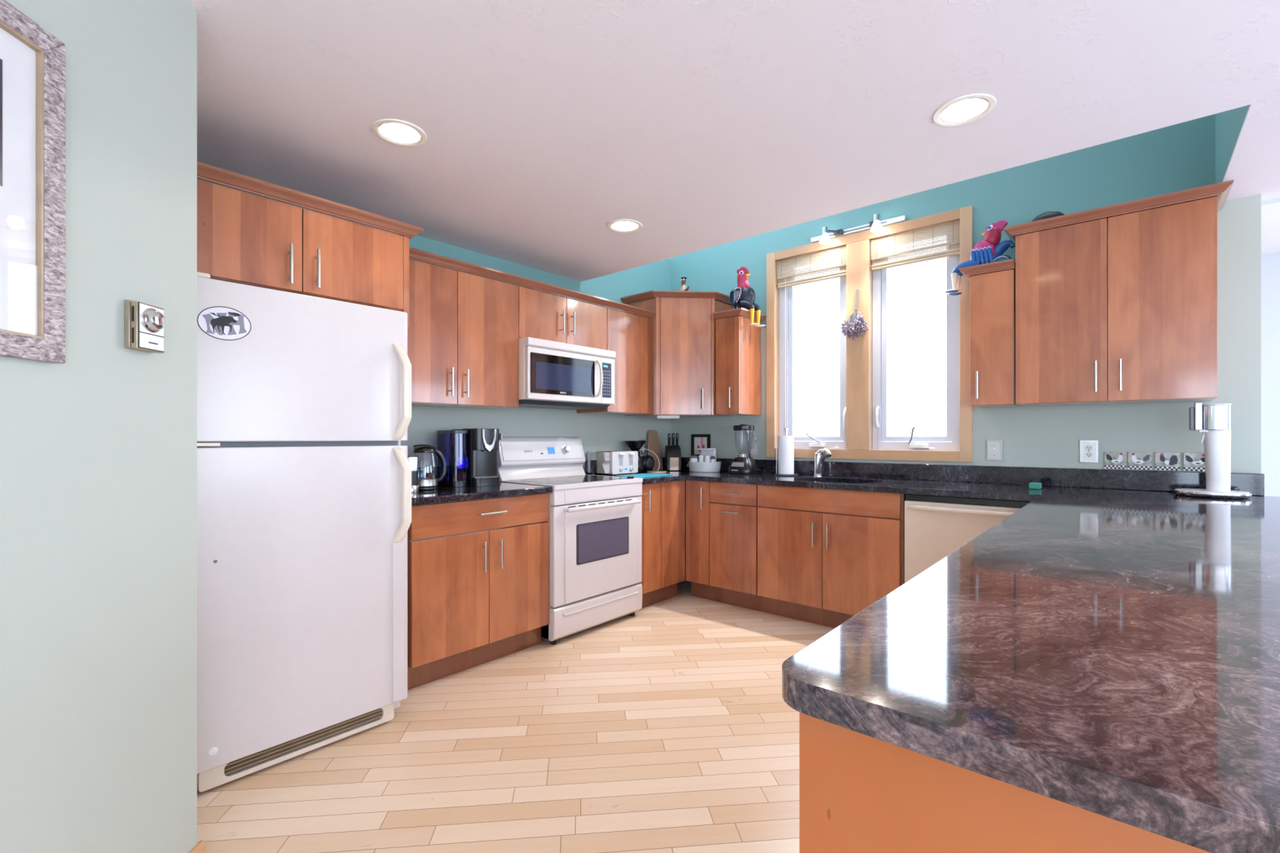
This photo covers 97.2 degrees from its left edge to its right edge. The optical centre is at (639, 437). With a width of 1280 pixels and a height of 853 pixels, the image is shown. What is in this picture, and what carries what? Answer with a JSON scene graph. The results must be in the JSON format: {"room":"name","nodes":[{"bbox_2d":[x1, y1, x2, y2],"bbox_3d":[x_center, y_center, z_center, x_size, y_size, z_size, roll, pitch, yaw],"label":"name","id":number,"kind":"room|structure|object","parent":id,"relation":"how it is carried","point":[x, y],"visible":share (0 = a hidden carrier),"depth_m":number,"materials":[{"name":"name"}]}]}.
{"room":"kitchen","nodes":[
{"label":"kitchen","id":0,"kind":"room"},
{"bbox_2d":[0,0,196,852],"bbox_3d":[-1.737,0.012,-0.444,1.556,2.365,5.406,0,0,7],"label":"wall","id":1,"kind":"structure","parent":0,"point":[98,447],"depth_m":1.27,"materials":[{"name":"green paint"}]},
{"bbox_2d":[0,0,65,363],"bbox_3d":[-1.139,-0.474,0.627,0.019,0.648,1.035,0,0,-4],"label":"framed picture","id":2,"kind":"object","parent":1,"relation":"attached to","point":[33,60],"visible":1,"depth_m":1.08,"materials":[{"name":"grey wood"}]},
{"bbox_2d":[0,58,2,186],"bbox_3d":[-1.143,-0.577,0.628,0.001,0.232,0.816,0,0,-4],"label":"print","id":3,"kind":"object","parent":2,"relation":"attached to","point":[1,60],"depth_m":1.03},
{"bbox_2d":[124,299,165,353],"bbox_3d":[-1.176,-0.264,1.350,0.044,0.112,0.084,0,0,-4],"label":"thermostat","id":4,"kind":"object","parent":1,"relation":"attached to","point":[144,323],"visible":1,"depth_m":1.33,"materials":[{"name":"white plastic"}]},
{"bbox_2d":[188,840,205,852],"bbox_3d":[-1.116,1.153,0.253,0.014,0.082,2.613,0,0,-4],"label":"baseboard","id":5,"kind":"structure","parent":1,"relation":"attached to","point":[200,847],"depth_m":1.54,"materials":[{"name":"brown wood"}]},
{"bbox_2d":[417,466,437,478],"bbox_3d":[-1.241,0.225,3.305,0.020,0.105,0.821,0,0,41],"label":"water","id":6,"kind":"structure","parent":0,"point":[421,473],"depth_m":3.29,"materials":[{"name":"liquid"}]},
{"bbox_2d":[196,177,671,466],"bbox_3d":[-0.915,-0.606,3.788,0.120,3.600,3.777,0,0,41],"label":"wall","id":7,"kind":"structure","parent":0,"point":[597,432],"depth_m":4.03,"materials":[{"name":"green paint"}]},
{"bbox_2d":[196,160,423,327],"bbox_3d":[-1.548,-0.734,2.461,0.663,0.456,0.929,0,0,41],"label":"upper cabinet","id":8,"kind":"object","parent":7,"relation":"attached to","point":[242,237],"visible":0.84,"depth_m":2.23,"materials":[{"name":"brown wood"}]},
{"bbox_2d":[407,258,518,408],"bbox_3d":[-1.111,-0.550,3.198,0.355,0.738,0.825,0,0,41],"label":"upper cabinet","id":9,"kind":"object","parent":7,"relation":"attached to","point":[463,329],"visible":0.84,"depth_m":3.12,"materials":[{"name":"brown wood"}]},
{"bbox_2d":[518,286,607,350],"bbox_3d":[-0.589,-0.763,3.797,0.355,0.314,0.763,0,0,41],"label":"upper cabinet","id":10,"kind":"object","parent":7,"relation":"attached to","point":[541,315],"visible":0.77,"depth_m":3.66,"materials":[{"name":"brown wood"}]},
{"bbox_2d":[408,247,656,318],"bbox_3d":[-0.565,-0.941,3.574,0.046,0.043,2.040,0,0,41],"label":"crown molding","id":11,"kind":"structure","parent":10,"relation":"attached to","point":[414,254],"depth_m":3.38,"materials":[{"name":"brown wood"}]},
{"bbox_2d":[518,337,615,409],"bbox_3d":[-0.550,-0.403,3.763,0.456,0.399,0.759,0,0,41],"label":"microwave oven","id":12,"kind":"object","parent":10,"relation":"attached to","point":[555,375],"visible":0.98,"depth_m":3.59,"materials":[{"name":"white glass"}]},
{"bbox_2d":[576,307,648,414],"bbox_3d":[-0.192,-0.550,4.253,0.355,0.738,0.445,0,0,41],"label":"upper cabinet","id":13,"kind":"object","parent":7,"relation":"attached to","point":[627,333],"visible":0.65,"depth_m":4.16,"materials":[{"name":"brown wood"}]},
{"bbox_2d":[582,457,665,474],"bbox_3d":[-0.089,0.227,4.628,0.020,0.106,1.140,0,0,41],"label":"backsplash","id":14,"kind":"structure","parent":7,"relation":"attached to","point":[584,465],"depth_m":4.26,"materials":[{"name":"stone"}]},
{"bbox_2d":[638,440,644,454],"bbox_3d":[0.012,0.082,4.756,0.007,0.122,0.080,0,0,41],"label":"wall outlet","id":15,"kind":"object","parent":7,"relation":"attached to","point":[642,452],"visible":0.49,"depth_m":4.77,"materials":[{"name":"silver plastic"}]},
{"bbox_2d":[196,573,835,852],"bbox_3d":[0.529,1.244,2.197,4.450,0.100,12.200,0,0,41],"label":"floor","id":16,"kind":"structure","parent":0,"point":[668,726],"depth_m":2.07,"materials":[{"name":"brown wood"}]},
{"bbox_2d":[196,271,411,791],"bbox_3d":[-1.487,0.323,2.334,0.808,1.742,0.758,0,0,41],"label":"refrigerator","id":17,"kind":"object","parent":16,"relation":"on","point":[304,469],"visible":0.84,"depth_m":2.06,"materials":[{"name":"white metal"}]},
{"bbox_2d":[196,306,251,340],"bbox_3d":[-1.402,-0.385,1.905,0.002,0.113,0.151,0,0,41],"label":"sticker","id":18,"kind":"object","parent":17,"relation":"attached to","point":[221,322],"visible":1,"depth_m":1.90,"materials":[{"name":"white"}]},
{"bbox_2d":[407,493,549,689],"bbox_3d":[-1.003,0.756,3.099,0.648,0.877,0.818,0,0,41],"label":"base cabinet","id":19,"kind":"object","parent":16,"relation":"on","point":[478,570],"visible":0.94,"depth_m":2.86,"materials":[{"name":"brown wood"}]},
{"bbox_2d":[411,481,552,506],"bbox_3d":[-1.005,0.296,3.100,0.642,0.036,0.821,0,0,41],"label":"countertop","id":20,"kind":"structure","parent":19,"relation":"on","point":[444,494],"depth_m":2.92,"materials":[{"name":"stone"}]},
{"bbox_2d":[407,455,418,493],"bbox_3d":[-1.179,0.185,2.846,0.114,0.185,0.114,0,0,41],"label":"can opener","id":21,"kind":"object","parent":20,"relation":"on","point":[413,460],"visible":0.48,"depth_m":2.83,"materials":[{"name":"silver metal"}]},
{"bbox_2d":[413,444,447,490],"bbox_3d":[-1.136,0.157,3.017,0.175,0.240,0.145,0,0,-7],"label":"electric kettle","id":22,"kind":"object","parent":20,"relation":"on","point":[424,483],"visible":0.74,"depth_m":3.00,"materials":[{"name":"silver plastic"}]},
{"bbox_2d":[436,428,502,487],"bbox_3d":[-0.996,0.114,3.276,0.282,0.328,0.289,0,0,41],"label":"coffee maker","id":23,"kind":"object","parent":20,"relation":"on","point":[470,455],"visible":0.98,"depth_m":3.19,"materials":[{"name":"black plastic"}]},
{"bbox_2d":[471,476,499,486],"bbox_3d":[-0.947,0.254,3.303,0.220,0.048,0.172,0,0,41],"label":"drip tray","id":24,"kind":"object","parent":23,"relation":"on","point":[476,481],"depth_m":3.21,"materials":[{"name":"black plastic"}]},
{"bbox_2d":[497,436,642,644],"bbox_3d":[-0.458,0.595,3.679,0.706,1.199,0.768,0,0,41],"label":"range","id":25,"kind":"object","parent":16,"relation":"on","point":[595,521],"visible":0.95,"depth_m":3.51,"materials":[{"name":"white metal"}]},
{"bbox_2d":[499,474,642,489],"bbox_3d":[-0.470,0.284,3.689,0.641,0.028,0.768,0,0,41],"label":"cooktop","id":26,"kind":"object","parent":25,"relation":"in","point":[558,482],"depth_m":3.57,"materials":[{"name":"white glass"}]},
{"bbox_2d":[638,480,684,608],"bbox_3d":[-0.054,0.756,4.189,0.648,0.877,0.528,0,0,41],"label":"base cabinet","id":27,"kind":"object","parent":16,"relation":"on","point":[663,504],"visible":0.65,"depth_m":4.01,"materials":[{"name":"brown wood"}]},
{"bbox_2d":[685,480,715,600],"bbox_3d":[0.608,0.756,4.347,0.211,0.877,0.648,0,0,41],"label":"base cabinet","id":28,"kind":"object","parent":16,"relation":"on","point":[697,492],"visible":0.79,"depth_m":4.14,"materials":[{"name":"brown wood"}]},
{"bbox_2d":[709,481,761,611],"bbox_3d":[0.832,0.756,4.152,0.380,0.877,0.648,0,0,41],"label":"base cabinet","id":29,"kind":"object","parent":16,"relation":"on","point":[733,507],"visible":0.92,"depth_m":3.93,"materials":[{"name":"brown wood"}]},
{"bbox_2d":[757,484,905,627],"bbox_3d":[1.328,0.756,3.720,0.930,0.877,0.648,0,0,41],"label":"base cabinet","id":30,"kind":"object","parent":16,"relation":"on","point":[825,556],"visible":0.86,"depth_m":3.50,"materials":[{"name":"brown wood"}]},
{"bbox_2d":[904,493,1031,582],"bbox_3d":[1.905,0.758,3.199,0.617,0.872,0.661,0,0,41],"label":"dishwasher","id":31,"kind":"object","parent":16,"relation":"on","point":[935,526],"visible":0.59,"depth_m":3.06,"materials":[{"name":"grey plastic"}]},
{"bbox_2d":[799,711,1210,852],"bbox_3d":[1.299,0.755,1.513,0.652,0.878,2.700,0,0,41],"label":"base cabinet","id":32,"kind":"object","parent":16,"relation":"on","point":[859,793],"visible":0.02,"depth_m":0.60,"materials":[{"name":"brown wood"}]},
{"bbox_2d":[587,469,1279,852],"bbox_3d":[0.596,0.298,2.537,3.797,0.036,3.393,0,0,41],"label":"countertop","id":33,"kind":"structure","parent":32,"relation":"on","point":[1114,654],"depth_m":0.71,"materials":[{"name":"stone"}]},
{"bbox_2d":[587,450,637,475],"bbox_3d":[-0.198,0.192,4.269,0.284,0.176,0.280,0,0,41],"label":"toaster","id":34,"kind":"object","parent":33,"relation":"on","point":[610,462],"visible":0.99,"depth_m":4.18,"materials":[{"name":"silver metal"}]},
{"bbox_2d":[624,440,646,472],"bbox_3d":[-0.038,0.154,4.514,0.180,0.252,0.180,0,0,41],"label":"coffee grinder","id":35,"kind":"object","parent":33,"relation":"on","point":[635,446],"visible":0.71,"depth_m":4.47,"materials":[{"name":"black plastic"}]},
{"bbox_2d":[615,472,672,478],"bbox_3d":[0.036,0.277,4.108,0.275,0.006,0.454,0,0,41],"label":"cutting mat","id":36,"kind":"object","parent":33,"relation":"on","point":[651,474],"visible":0.78,"depth_m":4.06,"materials":[{"name":"teal plastic"}]},
{"bbox_2d":[641,455,654,471],"bbox_3d":[0.059,0.213,4.655,0.081,0.134,0.132,0,0,41],"label":"coffee grinder","id":37,"kind":"object","parent":33,"relation":"on","point":[648,460],"visible":0.82,"depth_m":4.62,"materials":[{"name":"black plastic"}]},
{"bbox_2d":[640,448,659,471],"bbox_3d":[0.081,0.184,4.686,0.186,0.192,0.065,0,0,41],"label":"power cord","id":38,"kind":"object","parent":33,"relation":"on","point":[642,449],"visible":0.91,"depth_m":4.70,"materials":[{"name":"white plastic"}]},
{"bbox_2d":[647,430,662,470],"bbox_3d":[0.124,0.108,4.811,0.050,0.343,0.176,0,0,41],"label":"cutting board","id":39,"kind":"object","parent":33,"relation":"on","point":[654,445],"visible":0.82,"depth_m":4.81,"materials":[{"name":"brown wood"}]},
{"bbox_2d":[647,470,666,473],"bbox_3d":[0.134,0.274,4.484,0.150,0.012,0.170,0,0,41],"label":"trivet","id":40,"kind":"object","parent":33,"relation":"on","point":[657,471],"visible":0.94,"depth_m":4.43,"materials":[{"name":"brown wood"}]},
{"bbox_2d":[665,433,681,471],"bbox_3d":[0.281,0.122,4.780,0.124,0.316,0.152,0,0,-4],"label":"knife block","id":41,"kind":"object","parent":33,"relation":"on","point":[673,453],"visible":1,"depth_m":4.73,"materials":[{"name":"black wood"}]},
{"bbox_2d":[686,448,720,472],"bbox_3d":[0.530,0.184,4.629,0.284,0.192,0.233,0,0,41],"label":"caddy","id":42,"kind":"object","parent":33,"relation":"on","point":[700,467],"visible":0.91,"depth_m":4.54,"materials":[{"name":"white ceramic"}]},
{"bbox_2d":[688,455,698,462],"bbox_3d":[0.444,0.209,4.645,0.076,0.124,0.076,0,0,41],"label":"jar","id":43,"kind":"object","parent":42,"relation":"in","point":[692,458],"visible":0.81,"depth_m":4.62,"materials":[{"name":"white ceramic"}]},
{"bbox_2d":[698,454,704,462],"bbox_3d":[0.500,0.206,4.602,0.047,0.130,0.047,0,0,41],"label":"jar","id":44,"kind":"object","parent":42,"relation":"in","point":[701,457],"visible":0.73,"depth_m":4.58,"materials":[{"name":"white ceramic"}]},
{"bbox_2d":[688,461,720,472],"bbox_3d":[0.530,0.239,4.629,0.284,0.082,0.233,0,0,41],"label":"tub","id":45,"kind":"object","parent":42,"relation":"in","point":[700,467],"depth_m":4.52,"materials":[{"name":"white ceramic"}]},
{"bbox_2d":[697,448,714,450],"bbox_3d":[0.537,0.097,4.614,0.140,0.017,0.056,0,0,41],"label":"shelf","id":46,"kind":"object","parent":42,"relation":"attached to","point":[698,449],"depth_m":4.58,"materials":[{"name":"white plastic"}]},
{"bbox_2d":[704,454,710,462],"bbox_3d":[0.545,0.206,4.570,0.049,0.130,0.049,0,0,41],"label":"jar","id":47,"kind":"object","parent":42,"relation":"in","point":[707,458],"visible":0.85,"depth_m":4.55,"materials":[{"name":"white ceramic"}]},
{"bbox_2d":[710,456,715,462],"bbox_3d":[0.591,0.211,4.570,0.040,0.120,0.040,0,0,41],"label":"jar","id":48,"kind":"object","parent":42,"relation":"in","point":[713,458],"visible":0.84,"depth_m":4.55,"materials":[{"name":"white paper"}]},
{"bbox_2d":[728,424,763,475],"bbox_3d":[0.827,0.089,4.361,0.236,0.382,0.261,0,0,41],"label":"blender","id":49,"kind":"object","parent":33,"relation":"on","point":[743,464],"visible":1,"depth_m":4.29,"materials":[{"name":"black plastic"}]},
{"bbox_2d":[773,427,798,475],"bbox_3d":[1.081,0.105,4.170,0.176,0.351,0.176,0,0,41],"label":"paper towel holder","id":50,"kind":"object","parent":33,"relation":"on","point":[785,443],"visible":1,"depth_m":4.12,"materials":[{"name":"white paper"}]},
{"bbox_2d":[813,448,831,476],"bbox_3d":[1.279,0.175,3.943,0.062,0.209,0.287,0,0,1],"label":"kitchen faucet","id":51,"kind":"object","parent":33,"relation":"on","point":[819,458],"visible":1,"depth_m":4.00,"materials":[{"name":"silver metal"}]},
{"bbox_2d":[1028,482,1041,489],"bbox_3d":[2.150,0.263,3.066,0.052,0.033,0.070,0,0,41],"label":"sponge","id":52,"kind":"object","parent":33,"relation":"on","point":[1037,486],"visible":1,"depth_m":3.04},
{"bbox_2d":[1173,402,1252,498],"bbox_3d":[2.708,0.057,2.673,0.264,0.446,0.206,0,0,41],"label":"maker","id":53,"kind":"object","parent":33,"relation":"on","point":[1214,420],"visible":1,"depth_m":2.62,"materials":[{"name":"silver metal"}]},
{"bbox_2d":[1174,488,1249,493],"bbox_3d":[2.708,0.253,2.673,0.252,0.004,0.197,0,0,41],"label":"tray","id":54,"kind":"object","parent":53,"relation":"on","point":[1180,491],"depth_m":2.63,"materials":[{"name":"white plastic"}]},
{"bbox_2d":[188,0,1279,281],"bbox_3d":[0.707,-1.177,-0.531,8.000,0.012,8.120,0,0,41],"label":"ceiling","id":55,"kind":"structure","parent":0,"point":[546,124],"depth_m":1.95,"materials":[{"name":"white paint"}]},
{"bbox_2d":[371,118,426,146],"bbox_3d":[-0.923,-1.219,2.166,0.196,0.108,0.196,0,0,41],"label":"recessed light","id":56,"kind":"object","parent":55,"relation":"in","point":[394,131],"visible":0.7,"depth_m":2.22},
{"bbox_2d":[607,218,642,232],"bbox_3d":[-0.084,-1.219,3.117,0.196,0.108,0.196,0,0,41],"label":"recessed light","id":57,"kind":"object","parent":55,"relation":"in","point":[622,225],"visible":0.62,"depth_m":3.17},
{"bbox_2d":[933,93,995,125],"bbox_3d":[1.157,-1.219,2.014,0.196,0.108,0.196,0,0,41],"label":"recessed light","id":58,"kind":"object","parent":55,"relation":"in","point":[964,109],"visible":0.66,"depth_m":2.06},
{"bbox_2d":[671,113,1261,573],"bbox_3d":[1.678,-0.606,3.942,3.590,3.600,0.140,0,0,41],"label":"wall","id":59,"kind":"structure","parent":0,"point":[1179,157],"depth_m":3.16,"materials":[{"name":"green paint"}]},
{"bbox_2d":[620,290,732,418],"bbox_3d":[0.311,-0.642,4.573,0.693,0.980,0.696,0,0,41],"label":"upper cabinet","id":60,"kind":"object","parent":59,"relation":"attached to","point":[682,332],"visible":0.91,"depth_m":4.39,"materials":[{"name":"brown wood"}]},
{"bbox_2d":[656,415,679,418],"bbox_3d":[0.223,-0.164,4.516,0.180,0.026,0.060,0,0,-4],"label":"light","id":61,"kind":"object","parent":60,"relation":"attached to","point":[657,416],"depth_m":4.49,"materials":[{"name":"white plastic"}]},
{"bbox_2d":[676,276,688,291],"bbox_3d":[0.353,-1.214,4.579,0.144,0.173,0.088,0,0,41],"label":"bird figurine","id":62,"kind":"object","parent":60,"relation":"on","point":[684,287],"visible":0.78,"depth_m":4.55,"materials":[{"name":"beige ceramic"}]},
{"bbox_2d":[711,307,766,415],"bbox_3d":[0.774,-0.568,4.385,0.259,0.782,0.373,0,0,41],"label":"upper cabinet","id":63,"kind":"object","parent":59,"relation":"attached to","point":[738,344],"visible":0.96,"depth_m":4.30,"materials":[{"name":"brown wood"}]},
{"bbox_2d":[729,266,765,327],"bbox_3d":[0.815,-1.080,4.335,0.289,0.474,0.140,0,0,41],"label":"rooster figurine","id":64,"kind":"object","parent":63,"relation":"on","point":[743,296],"visible":0.94,"depth_m":4.30,"materials":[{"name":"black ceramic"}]},
{"bbox_2d":[749,440,759,456],"bbox_3d":[0.913,0.086,4.510,0.080,0.122,0.007,0,0,41],"label":"wall outlet","id":65,"kind":"object","parent":59,"relation":"attached to","point":[755,446],"visible":0.9,"depth_m":4.50,"materials":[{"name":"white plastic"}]},
{"bbox_2d":[778,250,846,448],"bbox_3d":[1.303,-0.645,4.246,0.561,1.462,0.134,0,0,41],"label":"window","id":66,"kind":"structure","parent":59,"relation":"in","point":[786,295],"depth_m":4.38,"materials":[{"name":"white plastic"}]},
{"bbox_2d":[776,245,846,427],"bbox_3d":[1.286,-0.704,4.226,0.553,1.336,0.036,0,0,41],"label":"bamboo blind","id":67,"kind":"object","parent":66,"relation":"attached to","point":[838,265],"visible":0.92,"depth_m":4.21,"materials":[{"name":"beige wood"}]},
{"bbox_2d":[841,288,868,339],"bbox_3d":[1.496,-0.858,3.933,0.186,0.361,0.075,0,0,41],"label":"dried flowers","id":68,"kind":"object","parent":59,"relation":"hanging from","point":[859,321],"visible":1,"depth_m":3.93,"materials":[{"name":"purple plant"}]},
{"bbox_2d":[810,213,906,244],"bbox_3d":[1.478,-1.438,3.921,0.655,0.112,0.153,0,0,41],"label":"track light","id":69,"kind":"object","parent":59,"relation":"attached to","point":[876,225],"visible":1,"depth_m":3.94,"materials":[{"name":"white plastic"}]},
{"bbox_2d":[774,208,959,462],"bbox_3d":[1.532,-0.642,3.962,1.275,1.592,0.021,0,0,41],"label":"trim","id":70,"kind":"structure","parent":59,"relation":"attached to","point":[953,215],"depth_m":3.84,"materials":[{"name":"brown wood"}]},
{"bbox_2d":[766,205,973,462],"bbox_3d":[1.530,-0.642,3.962,1.414,1.592,0.022,0,0,41],"label":"trim","id":71,"kind":"structure","parent":59,"relation":"attached to","point":[858,253],"depth_m":3.94,"materials":[{"name":"brown wood"}]},
{"bbox_2d":[872,222,959,450],"bbox_3d":[1.844,-0.645,3.775,0.561,1.462,0.134,0,0,41],"label":"window","id":72,"kind":"structure","parent":59,"relation":"in","point":[881,440],"depth_m":3.86,"materials":[{"name":"white plastic"}]},
{"bbox_2d":[871,220,959,271],"bbox_3d":[1.826,-1.254,3.755,0.553,0.236,0.036,0,0,41],"label":"bamboo blind","id":73,"kind":"object","parent":72,"relation":"attached to","point":[947,250],"visible":0.87,"depth_m":3.73,"materials":[{"name":"beige wood"}]},
{"bbox_2d":[680,457,1264,496],"bbox_3d":[1.635,0.227,3.870,3.576,0.106,0.020,0,0,41],"label":"backsplash","id":74,"kind":"structure","parent":59,"relation":"attached to","point":[1120,479],"depth_m":3.31,"materials":[{"name":"stone"}]},
{"bbox_2d":[691,434,710,457],"bbox_3d":[0.522,0.073,4.842,0.192,0.201,0.015,0,0,41],"label":"picture frame","id":75,"kind":"object","parent":74,"relation":"on","point":[698,441],"visible":0.64,"depth_m":4.85,"materials":[{"name":"black wood"}]},
{"bbox_2d":[693,437,706,454],"bbox_3d":[0.525,0.073,4.845,0.152,0.161,0.004,0,0,41],"label":"print","id":76,"kind":"object","parent":75,"relation":"attached to","point":[699,442],"depth_m":4.86},
{"bbox_2d":[958,258,1021,408],"bbox_3d":[2.047,-0.576,3.284,0.264,0.790,0.361,0,0,41],"label":"upper cabinet","id":77,"kind":"object","parent":59,"relation":"attached to","point":[993,284],"visible":0.99,"depth_m":3.16,"materials":[{"name":"brown wood"}]},
{"bbox_2d":[944,220,1015,295],"bbox_3d":[2.001,-1.059,3.322,0.355,0.381,0.136,0,0,41],"label":"rooster figurine","id":78,"kind":"object","parent":77,"relation":"on","point":[990,249],"visible":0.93,"depth_m":3.26,"materials":[{"name":"blue ceramic"}]},
{"bbox_2d":[986,440,1002,460],"bbox_3d":[2.152,0.078,3.424,0.080,0.122,0.016,0,0,41],"label":"light switch","id":79,"kind":"object","parent":59,"relation":"attached to","point":[994,447],"visible":1,"depth_m":3.42,"materials":[{"name":"white plastic"}]},
{"bbox_2d":[1080,440,1097,462],"bbox_3d":[2.494,0.077,3.132,0.080,0.122,0.007,0,0,41],"label":"wall outlet","id":80,"kind":"object","parent":59,"relation":"attached to","point":[1088,448],"visible":1,"depth_m":3.13,"materials":[{"name":"white plastic"}]},
{"bbox_2d":[1084,445,1093,449],"bbox_3d":[2.493,0.058,3.130,0.033,0.025,0.002,0,0,41],"label":"receptacle","id":81,"kind":"object","parent":80,"relation":"attached to","point":[1086,447],"depth_m":3.13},
{"bbox_2d":[1084,452,1093,457],"bbox_3d":[2.493,0.097,3.130,0.033,0.025,0.002,0,0,41],"label":"receptacle","id":82,"kind":"object","parent":80,"relation":"attached to","point":[1086,454],"depth_m":3.13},
{"bbox_2d":[1004,179,1233,406],"bbox_3d":[2.437,-0.664,2.935,0.869,0.966,0.374,0,0,41],"label":"upper cabinet","id":83,"kind":"object","parent":59,"relation":"attached to","point":[1116,304],"visible":1,"depth_m":2.79,"materials":[{"name":"brown wood"}]},
{"bbox_2d":[1031,209,1064,222],"bbox_3d":[2.240,-1.197,3.094,0.176,0.101,0.147,0,0,41],"label":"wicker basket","id":84,"kind":"object","parent":83,"relation":"on","point":[1050,213],"visible":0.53,"depth_m":3.06,"materials":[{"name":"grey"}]},
{"bbox_2d":[1104,451,1205,471],"bbox_3d":[2.698,0.125,2.955,0.408,0.094,0.008,0,0,41],"label":"decorative tile","id":85,"kind":"object","parent":59,"relation":"attached to","point":[1170,461],"depth_m":2.95,"materials":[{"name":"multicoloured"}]},
{"bbox_2d":[1215,104,1249,183],"bbox_3d":[2.519,-1.794,2.321,0.113,1.223,1.200,0,0,41],"label":"wall","id":86,"kind":"structure","parent":0,"point":[1228,123],"depth_m":2.52,"materials":[{"name":"teal paint"}]},
{"bbox_2d":[1261,252,1279,496],"bbox_3d":[7.307,-0.291,4.330,4.630,2.970,0.120,0,0,41],"label":"wall","id":87,"kind":"structure","parent":0,"point":[1270,263],"depth_m":5.37,"materials":[{"name":"paint"}]},
{"bbox_2d":[1261,202,1279,254],"bbox_3d":[5.987,-1.781,2.814,4.630,0.050,4.100,0,0,41],"label":"ceiling","id":88,"kind":"structure","parent":0,"point":[1270,213],"depth_m":4.74,"materials":[{"name":"white paint"}]},
{"bbox_2d":[1261,197,1279,205],"bbox_3d":[4.753,-1.473,1.382,4.410,0.605,0.080,0,0,41],"label":"wall header","id":89,"kind":"structure","parent":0,"point":[1273,200],"depth_m":2.79,"materials":[{"name":"paint"}]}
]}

